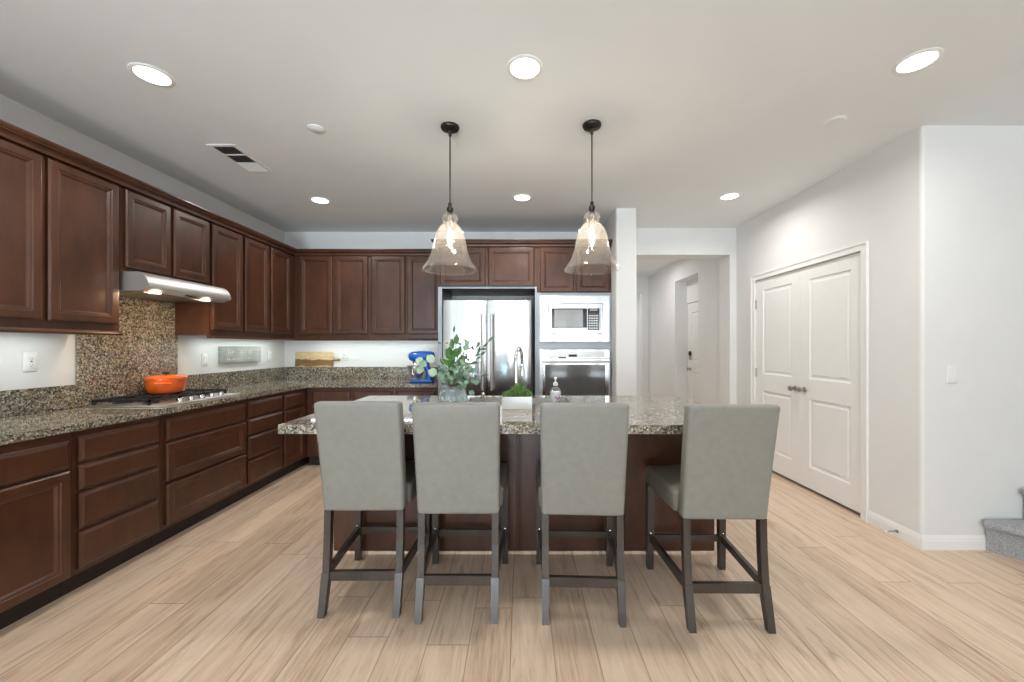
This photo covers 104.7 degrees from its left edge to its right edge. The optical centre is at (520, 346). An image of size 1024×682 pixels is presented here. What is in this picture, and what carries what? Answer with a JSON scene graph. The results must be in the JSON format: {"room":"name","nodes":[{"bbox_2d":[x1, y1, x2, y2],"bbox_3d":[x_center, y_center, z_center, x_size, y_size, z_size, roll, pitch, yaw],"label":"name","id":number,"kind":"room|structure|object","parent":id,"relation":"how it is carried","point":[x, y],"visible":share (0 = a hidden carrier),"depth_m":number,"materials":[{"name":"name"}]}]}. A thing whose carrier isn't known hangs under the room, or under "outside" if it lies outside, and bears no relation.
{"room":"kitchen","nodes":[
{"label":"kitchen","id":0,"kind":"room"},
{"bbox_2d":[0,94,284,390],"bbox_3d":[-3.025,-0.062,0.240,0.150,2.745,9.680,0,0,0],"label":"wall","id":1,"kind":"structure","parent":0,"point":[56,352],"depth_m":2.69,"materials":[{"name":"paint"}]},
{"bbox_2d":[23,352,37,371],"bbox_3d":[-2.944,0.088,2.372,0.011,0.118,0.072,0,0,0],"label":"wall outlet","id":2,"kind":"object","parent":1,"relation":"attached to","point":[30,359],"visible":1,"depth_m":2.37,"materials":[{"name":"white plastic"}]},
{"bbox_2d":[27,356,34,366],"bbox_3d":[-2.942,0.088,2.372,0.004,0.068,0.034,0,0,0],"label":"receptacle","id":3,"kind":"object","parent":2,"relation":"attached to","point":[30,359],"depth_m":2.37,"materials":[{"name":"white plastic"}]},
{"bbox_2d":[0,385,77,417],"bbox_3d":[-2.939,0.323,1.731,0.020,0.150,1.762,0,0,0],"label":"backsplash","id":4,"kind":"structure","parent":1,"relation":"attached to","point":[16,402],"depth_m":2.39,"materials":[{"name":"stone"}]},
{"bbox_2d":[0,136,118,330],"bbox_3d":[-2.781,-0.592,2.180,0.334,0.980,0.829,0,0,0],"label":"upper cabinet","id":5,"kind":"object","parent":1,"relation":"attached to","point":[59,220],"visible":0.97,"depth_m":2.21,"materials":[{"name":"brown wood"}]},
{"bbox_2d":[0,327,122,335],"bbox_3d":[-2.637,-0.088,1.763,0.046,0.028,1.666,0,0,0],"label":"rail","id":6,"kind":"object","parent":5,"relation":"attached to","point":[2,329],"visible":1,"depth_m":2.23,"materials":[{"name":"brown wood"}]},
{"bbox_2d":[76,296,177,406],"bbox_3d":[-2.938,0.013,2.992,0.022,0.770,0.756,0,0,0],"label":"backsplash","id":7,"kind":"structure","parent":1,"relation":"attached to","point":[107,366],"depth_m":2.95,"materials":[{"name":"stone"}]},
{"bbox_2d":[119,185,208,284],"bbox_3d":[-2.781,-0.792,2.969,0.334,0.580,0.742,0,0,0],"label":"upper cabinet","id":8,"kind":"object","parent":1,"relation":"attached to","point":[156,237],"visible":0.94,"depth_m":2.87,"materials":[{"name":"brown wood"}]},
{"bbox_2d":[201,353,207,365],"bbox_3d":[-2.944,0.120,3.680,0.011,0.118,0.072,0,0,0],"label":"light switch","id":9,"kind":"object","parent":1,"relation":"attached to","point":[204,357],"visible":1,"depth_m":3.67,"materials":[{"name":"white plastic"}]},
{"bbox_2d":[175,221,242,335],"bbox_3d":[-2.781,-0.592,3.538,0.334,0.980,0.392,0,0,0],"label":"upper cabinet","id":10,"kind":"object","parent":1,"relation":"attached to","point":[225,244],"visible":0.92,"depth_m":3.45,"materials":[{"name":"brown wood"}]},
{"bbox_2d":[218,346,260,362],"bbox_3d":[-2.933,0.075,4.140,0.034,0.164,0.590,0,0,0],"label":"wooden sign","id":11,"kind":"object","parent":1,"relation":"attached to","point":[228,354],"visible":1,"depth_m":4.08,"materials":[{"name":"paint"}]},
{"bbox_2d":[242,234,294,337],"bbox_3d":[-2.781,-0.592,4.332,0.334,0.980,1.190,0,0,0],"label":"upper cabinet","id":12,"kind":"object","parent":1,"relation":"attached to","point":[268,271],"visible":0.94,"depth_m":4.09,"materials":[{"name":"brown wood"}]},
{"bbox_2d":[207,335,437,340],"bbox_3d":[-1.783,-0.088,3.981,1.754,0.028,1.278,0,0,0],"label":"rail","id":13,"kind":"object","parent":12,"relation":"attached to","point":[208,336],"visible":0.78,"depth_m":4.57,"materials":[{"name":"brown wood"}]},
{"bbox_2d":[268,351,271,360],"bbox_3d":[-2.944,0.110,4.630,0.011,0.118,0.072,0,0,0],"label":"light switch","id":14,"kind":"object","parent":1,"relation":"attached to","point":[269,352],"visible":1,"depth_m":4.63,"materials":[{"name":"white plastic"}]},
{"bbox_2d":[119,271,230,302],"bbox_3d":[-2.688,-0.433,2.969,0.477,0.130,0.738,0,0,0],"label":"range hood","id":15,"kind":"object","parent":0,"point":[134,284],"visible":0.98,"depth_m":2.83,"materials":[{"name":"metal"}]},
{"bbox_2d":[285,232,599,393],"bbox_3d":[-0.983,-0.062,5.005,3.934,2.745,0.150,0,0,0],"label":"wall","id":16,"kind":"structure","parent":0,"point":[360,353],"depth_m":4.93,"materials":[{"name":"paint"}]},
{"bbox_2d":[186,367,437,388],"bbox_3d":[-1.927,0.323,4.151,2.043,0.150,1.557,0,0,0],"label":"backsplash","id":17,"kind":"structure","parent":16,"relation":"attached to","point":[232,378],"depth_m":4.91,"materials":[{"name":"stone"}]},
{"bbox_2d":[295,352,339,366],"bbox_3d":[-2.531,0.152,4.918,0.554,0.190,0.024,0,0,0],"label":"cutting board","id":18,"kind":"object","parent":17,"relation":"on","point":[302,359],"visible":1,"depth_m":4.91,"materials":[{"name":"brown wood"}]},
{"bbox_2d":[295,256,369,337],"bbox_3d":[-2.198,-0.592,4.751,0.879,0.980,0.354,0,0,0],"label":"upper cabinet","id":19,"kind":"object","parent":16,"relation":"attached to","point":[332,293],"visible":0.96,"depth_m":4.59,"materials":[{"name":"brown wood"}]},
{"bbox_2d":[342,351,347,359],"bbox_3d":[-2.193,0.105,4.924,0.072,0.118,0.011,0,0,0],"label":"wall outlet","id":20,"kind":"object","parent":16,"relation":"attached to","point":[344,353],"visible":1,"depth_m":4.92,"materials":[{"name":"white plastic"}]},
{"bbox_2d":[370,256,437,337],"bbox_3d":[-1.331,-0.592,4.751,0.850,0.980,0.354,0,0,0],"label":"upper cabinet","id":21,"kind":"object","parent":16,"relation":"attached to","point":[403,289],"visible":0.91,"depth_m":4.59,"materials":[{"name":"brown wood"}]},
{"bbox_2d":[438,247,536,395],"bbox_3d":[-0.365,0.098,4.601,1.074,2.425,0.654,0,0,0],"label":"tall cabinet","id":22,"kind":"object","parent":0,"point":[497,271],"visible":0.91,"depth_m":4.29,"materials":[{"name":"brown wood"}]},
{"bbox_2d":[0,119,437,255],"bbox_3d":[-1.823,-1.093,2.815,1.834,0.068,3.770,0,0,0],"label":"crown molding","id":23,"kind":"structure","parent":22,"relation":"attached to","point":[9,131],"depth_m":2.88,"materials":[{"name":"brown wood"}]},
{"bbox_2d":[431,239,611,248],"bbox_3d":[0.006,-1.122,4.381,1.949,0.068,0.293,0,0,0],"label":"crown molding","id":24,"kind":"structure","parent":22,"relation":"attached to","point":[437,242],"depth_m":4.27,"materials":[{"name":"brown wood"}]},
{"bbox_2d":[0,0,1023,276],"bbox_3d":[1.350,-1.485,2.400,9.100,0.100,14.400,0,0,0],"label":"ceiling","id":25,"kind":"structure","parent":0,"point":[695,102],"depth_m":2.22,"materials":[{"name":"paint"}]},
{"bbox_2d":[127,63,175,86],"bbox_3d":[-1.946,-1.431,2.085,0.188,0.005,0.188,0,0,0],"label":"recessed light","id":26,"kind":"object","parent":25,"relation":"in","point":[150,74],"visible":1,"depth_m":2.08,"materials":[{"name":"white plastic"}]},
{"bbox_2d":[206,144,272,171],"bbox_3d":[-2.127,-1.431,3.012,0.206,0.008,0.440,0,0,0],"label":"ceiling vent","id":27,"kind":"object","parent":25,"relation":"in","point":[232,152],"visible":1,"depth_m":2.99,"materials":[{"name":"white plastic"}]},
{"bbox_2d":[307,124,324,133],"bbox_3d":[-1.346,-1.430,2.594,0.106,0.010,0.106,0,0,0],"label":"smoke detector","id":28,"kind":"object","parent":25,"relation":"attached to","point":[314,128],"visible":1,"depth_m":2.58,"materials":[{"name":"plastic"}]},
{"bbox_2d":[309,197,330,203],"bbox_3d":[-1.962,-1.431,3.860,0.188,0.005,0.188,0,0,0],"label":"recessed light","id":29,"kind":"object","parent":25,"relation":"in","point":[320,200],"visible":1,"depth_m":3.86,"materials":[{"name":"white plastic"}]},
{"bbox_2d":[437,121,474,265],"bbox_3d":[-0.462,-0.966,2.572,0.358,0.938,0.358,0,0,0],"label":"pendant light","id":30,"kind":"object","parent":25,"relation":"hanging from","point":[448,127],"visible":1,"depth_m":2.56,"materials":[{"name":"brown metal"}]},
{"bbox_2d":[446,214,453,228],"bbox_3d":[-0.462,-0.818,2.572,0.048,0.085,0.047,0,0,0],"label":"socket","id":31,"kind":"object","parent":30,"relation":"attached to","point":[450,225],"depth_m":2.56,"materials":[{"name":"beige glass"}]},
{"bbox_2d":[512,194,531,200],"bbox_3d":[0.010,-1.431,3.790,0.188,0.005,0.188,0,0,0],"label":"recessed light","id":32,"kind":"object","parent":25,"relation":"in","point":[518,197],"visible":1,"depth_m":3.78,"materials":[{"name":"white plastic"}]},
{"bbox_2d":[507,54,542,80],"bbox_3d":[0.020,-1.431,2.030,0.188,0.005,0.188,0,0,0],"label":"recessed light","id":33,"kind":"object","parent":25,"relation":"in","point":[524,67],"visible":1,"depth_m":2.02,"materials":[{"name":"white plastic"}]},
{"bbox_2d":[582,119,619,266],"bbox_3d":[0.458,-0.966,2.548,0.358,0.938,0.358,0,0,0],"label":"pendant light","id":34,"kind":"object","parent":25,"relation":"hanging from","point":[592,125],"visible":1,"depth_m":2.54,"materials":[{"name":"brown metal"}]},
{"bbox_2d":[588,213,595,227],"bbox_3d":[0.458,-0.818,2.548,0.048,0.085,0.047,0,0,0],"label":"socket","id":35,"kind":"object","parent":34,"relation":"attached to","point":[591,223],"depth_m":2.54,"materials":[{"name":"beige glass"}]},
{"bbox_2d":[719,193,740,199],"bbox_3d":[1.985,-1.431,3.760,0.188,0.005,0.188,0,0,0],"label":"recessed light","id":36,"kind":"object","parent":25,"relation":"in","point":[729,196],"visible":1,"depth_m":3.75,"materials":[{"name":"white plastic"}]},
{"bbox_2d":[823,115,847,126],"bbox_3d":[1.994,-1.430,2.508,0.124,0.008,0.124,0,0,0],"label":"smoke detector","id":37,"kind":"object","parent":25,"relation":"attached to","point":[834,121],"visible":1,"depth_m":2.50,"materials":[{"name":"white plastic"}]},
{"bbox_2d":[891,47,943,74],"bbox_3d":[1.990,-1.431,1.985,0.188,0.005,0.188,0,0,0],"label":"recessed light","id":38,"kind":"object","parent":25,"relation":"in","point":[919,60],"visible":1,"depth_m":1.98,"materials":[{"name":"white plastic"}]},
{"bbox_2d":[0,463,1023,681],"bbox_3d":[1.350,1.360,2.400,9.100,0.100,14.400,0,0,0],"label":"floor","id":39,"kind":"structure","parent":0,"point":[233,595],"depth_m":1.90,"materials":[{"name":"brown wood"}]},
{"bbox_2d":[0,432,71,629],"bbox_3d":[-2.639,0.874,1.786,0.618,0.872,0.567,0,0,0],"label":"base cabinet","id":40,"kind":"object","parent":39,"relation":"on","point":[36,474],"visible":0.99,"depth_m":1.90,"materials":[{"name":"brown wood"}]},
{"bbox_2d":[61,415,159,596],"bbox_3d":[-2.639,0.874,2.325,0.618,0.872,0.505,0,0,0],"label":"base cabinet","id":41,"kind":"object","parent":39,"relation":"on","point":[116,467],"visible":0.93,"depth_m":2.27,"materials":[{"name":"brown wood"}]},
{"bbox_2d":[152,399,245,546],"bbox_3d":[-2.639,0.874,2.975,0.618,0.872,0.789,0,0,0],"label":"base cabinet","id":42,"kind":"object","parent":39,"relation":"on","point":[203,449],"visible":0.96,"depth_m":2.87,"materials":[{"name":"brown wood"}]},
{"bbox_2d":[238,393,281,499],"bbox_3d":[-2.639,0.874,3.628,0.618,0.872,0.511,0,0,0],"label":"base cabinet","id":43,"kind":"object","parent":39,"relation":"on","point":[263,414],"visible":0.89,"depth_m":3.57,"materials":[{"name":"brown wood"}]},
{"bbox_2d":[276,388,308,479],"bbox_3d":[-2.639,0.874,4.407,0.618,0.872,1.041,0,0,0],"label":"base cabinet","id":44,"kind":"object","parent":39,"relation":"on","point":[294,402],"visible":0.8,"depth_m":4.07,"materials":[{"name":"brown wood"}]},
{"bbox_2d":[307,387,394,464],"bbox_3d":[-1.871,0.874,4.619,0.964,0.872,0.618,0,0,0],"label":"base cabinet","id":45,"kind":"object","parent":39,"relation":"on","point":[314,394],"visible":0.24,"depth_m":4.32,"materials":[{"name":"brown wood"}]},
{"bbox_2d":[314,401,429,618],"bbox_3d":[-0.790,0.787,2.182,0.458,1.046,0.598,0,0,-1],"label":"counter stool","id":46,"kind":"object","parent":39,"relation":"on","point":[364,466],"visible":0.88,"depth_m":1.95,"materials":[{"name":"grey fabric"}]},
{"bbox_2d":[395,387,437,395],"bbox_3d":[-1.145,0.874,4.619,0.480,0.872,0.618,0,0,0],"label":"base cabinet","id":47,"kind":"object","parent":39,"relation":"on","point":[399,391],"visible":0.1,"depth_m":4.32,"materials":[{"name":"brown wood"}]},
{"bbox_2d":[0,379,437,444],"bbox_3d":[-1.927,0.418,2.889,2.043,0.038,4.079,0,0,0],"label":"countertop","id":48,"kind":"structure","parent":47,"relation":"on","point":[13,429],"depth_m":2.44,"materials":[{"name":"stone"}]},
{"bbox_2d":[88,389,239,406],"bbox_3d":[-2.615,0.374,2.970,0.500,0.048,0.720,0,0,0],"label":"gas cooktop","id":49,"kind":"object","parent":48,"relation":"in","point":[189,395],"visible":0.94,"depth_m":2.80,"materials":[{"name":"metal"}]},
{"bbox_2d":[143,372,188,393],"bbox_3d":[-2.742,0.271,3.055,0.264,0.158,0.420,0,0,-35],"label":"pot","id":50,"kind":"object","parent":49,"relation":"on","point":[165,383],"visible":1,"depth_m":2.94,"materials":[{"name":"orange ceramic"}]},
{"bbox_2d":[407,351,434,382],"bbox_3d":[-1.129,0.221,4.442,0.315,0.356,0.231,0,0,0],"label":"stand mixer","id":51,"kind":"object","parent":48,"relation":"on","point":[412,369],"visible":0.75,"depth_m":4.41,"materials":[{"name":"blue metal"}]},
{"bbox_2d":[407,365,423,379],"bbox_3d":[-1.188,0.289,4.460,0.195,0.154,0.196,0,0,-18],"label":"bowl","id":52,"kind":"object","parent":51,"relation":"on","point":[412,369],"depth_m":4.39,"materials":[{"name":"silver metal"}]},
{"bbox_2d":[412,402,507,623],"bbox_3d":[-0.308,0.787,2.143,0.458,1.046,0.598,0,0,0],"label":"counter stool","id":53,"kind":"object","parent":39,"relation":"on","point":[459,469],"visible":1,"depth_m":1.90,"materials":[{"name":"grey fabric"}]},
{"bbox_2d":[443,299,530,395],"bbox_3d":[-0.357,0.389,4.488,0.930,1.802,0.825,0,0,0],"label":"refrigerator","id":54,"kind":"object","parent":39,"relation":"on","point":[508,322],"visible":0.52,"depth_m":4.14,"materials":[{"name":"silver metal"}]},
{"bbox_2d":[333,434,716,553],"bbox_3d":[0.020,0.877,2.860,2.436,0.865,0.730,0,0,0],"label":"kitchen island","id":55,"kind":"object","parent":39,"relation":"on","point":[521,452],"visible":0.36,"depth_m":2.50,"materials":[{"name":"brown wood"}]},
{"bbox_2d":[278,396,700,433],"bbox_3d":[0.013,0.422,2.632,2.511,0.046,1.225,0,0,0],"label":"island countertop","id":56,"kind":"structure","parent":55,"relation":"on","point":[647,414],"depth_m":2.33,"materials":[{"name":"stone"}]},
{"bbox_2d":[481,392,484,401],"bbox_3d":[-0.258,0.353,2.715,0.044,0.090,0.094,0,0,0],"label":"soap dispenser","id":57,"kind":"object","parent":56,"relation":"on","point":[482,393],"visible":0.73,"depth_m":2.68,"materials":[{"name":"silver metal"}]},
{"bbox_2d":[501,382,532,408],"bbox_3d":[-0.024,0.309,2.582,0.213,0.178,0.156,0,0,0],"label":"planter box","id":58,"kind":"object","parent":56,"relation":"on","point":[518,397],"visible":1,"depth_m":2.53,"materials":[{"name":"white ceramic"}]},
{"bbox_2d":[467,398,567,404],"bbox_3d":[-0.024,0.511,2.930,0.744,0.217,0.382,0,0,0],"label":"sink","id":59,"kind":"object","parent":56,"relation":"in","point":[535,401],"visible":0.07,"depth_m":3.12,"materials":[{"name":"metal"}]},
{"bbox_2d":[514,347,524,386],"bbox_3d":[0.016,0.198,2.760,0.115,0.401,0.224,0,0,14],"label":"kitchen faucet","id":60,"kind":"object","parent":56,"relation":"on","point":[519,349],"visible":0.69,"depth_m":2.70,"materials":[{"name":"silver metal"}]},
{"bbox_2d":[550,377,560,401],"bbox_3d":[0.233,0.300,2.659,0.075,0.196,0.077,0,0,-37],"label":"soap bottle","id":61,"kind":"object","parent":56,"relation":"on","point":[555,396],"visible":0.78,"depth_m":2.64,"materials":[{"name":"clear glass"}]},
{"bbox_3d":[-0.452,0.327,2.620,0.204,0.143,0.204,0,0,0],"label":"glass vase","id":62,"kind":"object","parent":56,"relation":"on","visible":0},
{"bbox_2d":[415,325,492,401],"bbox_3d":[-0.450,0.118,2.597,0.528,0.525,0.203,0,0,0],"label":"bouquet","id":63,"kind":"object","parent":62,"relation":"in","point":[455,372],"visible":0.96,"depth_m":2.60,"materials":[{"name":"green plant"}]},
{"bbox_2d":[537,247,610,395],"bbox_3d":[0.577,0.098,4.587,0.808,2.425,0.626,0,0,0],"label":"tall cabinet","id":64,"kind":"object","parent":39,"relation":"on","point":[561,271],"visible":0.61,"depth_m":4.29,"materials":[{"name":"brown wood"}]},
{"bbox_2d":[540,296,609,341],"bbox_3d":[0.585,-0.307,4.487,0.760,0.497,0.426,0,0,0],"label":"microwave oven","id":65,"kind":"object","parent":64,"relation":"in","point":[562,318],"visible":1,"depth_m":4.28,"materials":[{"name":"silver metal"}]},
{"bbox_2d":[540,349,609,395],"bbox_3d":[0.585,0.434,4.507,0.760,0.821,0.586,0,0,0],"label":"wall oven","id":66,"kind":"object","parent":64,"relation":"in","point":[578,372],"visible":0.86,"depth_m":4.27,"materials":[{"name":"metal"}]},
{"bbox_2d":[536,402,628,627],"bbox_3d":[0.309,0.787,2.126,0.458,1.046,0.598,0,0,3],"label":"counter stool","id":67,"kind":"object","parent":39,"relation":"on","point":[581,470],"visible":1,"depth_m":1.89,"materials":[{"name":"grey fabric"}]},
{"bbox_2d":[646,404,779,633],"bbox_3d":[0.972,0.787,2.080,0.458,1.046,0.598,0,0,1],"label":"counter stool","id":68,"kind":"object","parent":39,"relation":"on","point":[724,472],"visible":1,"depth_m":1.85,"materials":[{"name":"grey fabric"}]},
{"bbox_2d":[984,490,1023,560],"bbox_3d":[3.778,1.009,1.989,1.643,0.602,1.111,0,0,0],"label":"carpeted stairs","id":69,"kind":"structure","parent":39,"relation":"on","point":[1003,537],"depth_m":2.47,"materials":[{"name":"grey carpet"}]},
{"bbox_2d":[600,208,635,395],"bbox_3d":[1.092,-0.062,6.070,0.216,2.745,3.960,0,0,0],"label":"wall column","id":70,"kind":"structure","parent":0,"point":[620,227],"depth_m":4.09,"materials":[{"name":"paint"}]},
{"bbox_2d":[636,277,648,395],"bbox_3d":[1.950,-0.062,8.775,1.900,2.745,1.450,0,0,0],"label":"wall","id":71,"kind":"structure","parent":0,"point":[642,283],"depth_m":8.05,"materials":[{"name":"paint"}]},
{"bbox_2d":[636,228,736,403],"bbox_3d":[1.900,-0.062,4.891,1.398,2.744,0.257,0,0,0],"label":"wall header","id":72,"kind":"structure","parent":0,"point":[651,243],"depth_m":4.76,"materials":[{"name":"paint"}]},
{"bbox_2d":[687,278,697,303],"bbox_3d":[2.840,-0.062,6.235,0.080,2.745,0.870,0,0,0],"label":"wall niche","id":73,"kind":"object","parent":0,"point":[692,285],"visible":0.18,"depth_m":6.45,"materials":[{"name":"paint"}]},
{"bbox_2d":[687,302,697,402],"bbox_3d":[2.805,0.286,6.236,0.110,2.023,0.860,0,0,0],"label":"door","id":74,"kind":"structure","parent":73,"relation":"attached to","point":[692,368],"depth_m":6.46,"materials":[{"name":"white wood"}]},
{"bbox_2d":[649,159,861,403],"bbox_3d":[2.780,-0.062,5.630,0.360,2.745,5.240,0,0,0],"label":"wall","id":75,"kind":"structure","parent":0,"point":[825,217],"depth_m":4.64,"materials":[{"name":"paint"}]},
{"bbox_2d":[755,269,799,482],"bbox_3d":[2.597,0.275,4.043,0.100,2.010,0.692,0,0,0],"label":"door","id":76,"kind":"structure","parent":75,"relation":"in","point":[777,304],"depth_m":3.96,"materials":[{"name":"white wood"}]},
{"bbox_2d":[750,241,868,521],"bbox_3d":[2.590,0.258,3.696,0.019,2.105,1.493,0,0,0],"label":"trim","id":77,"kind":"structure","parent":75,"relation":"attached to","point":[863,247],"depth_m":3.00,"materials":[{"name":"white wood"}]},
{"bbox_2d":[797,252,859,512],"bbox_3d":[2.597,0.275,3.350,0.100,2.010,0.692,0,0,0],"label":"door","id":78,"kind":"structure","parent":75,"relation":"in","point":[829,389],"depth_m":3.33,"materials":[{"name":"white wood"}]},
{"bbox_2d":[862,126,1023,534],"bbox_3d":[4.150,-0.062,2.785,3.100,2.745,0.450,0,0,0],"label":"wall","id":79,"kind":"structure","parent":0,"point":[943,206],"depth_m":2.56,"materials":[{"name":"paint"}]},
{"bbox_2d":[867,510,985,549],"bbox_3d":[4.143,1.264,2.747,3.114,0.092,0.402,0,0,0],"label":"baseboard","id":80,"kind":"structure","parent":79,"relation":"attached to","point":[923,542],"depth_m":2.55,"materials":[{"name":"white wood"}]},
{"bbox_2d":[947,365,957,382],"bbox_3d":[2.793,0.174,2.554,0.072,0.118,0.011,0,0,0],"label":"light switch","id":81,"kind":"object","parent":79,"relation":"attached to","point":[952,370],"visible":1,"depth_m":2.55,"materials":[{"name":"white plastic"}]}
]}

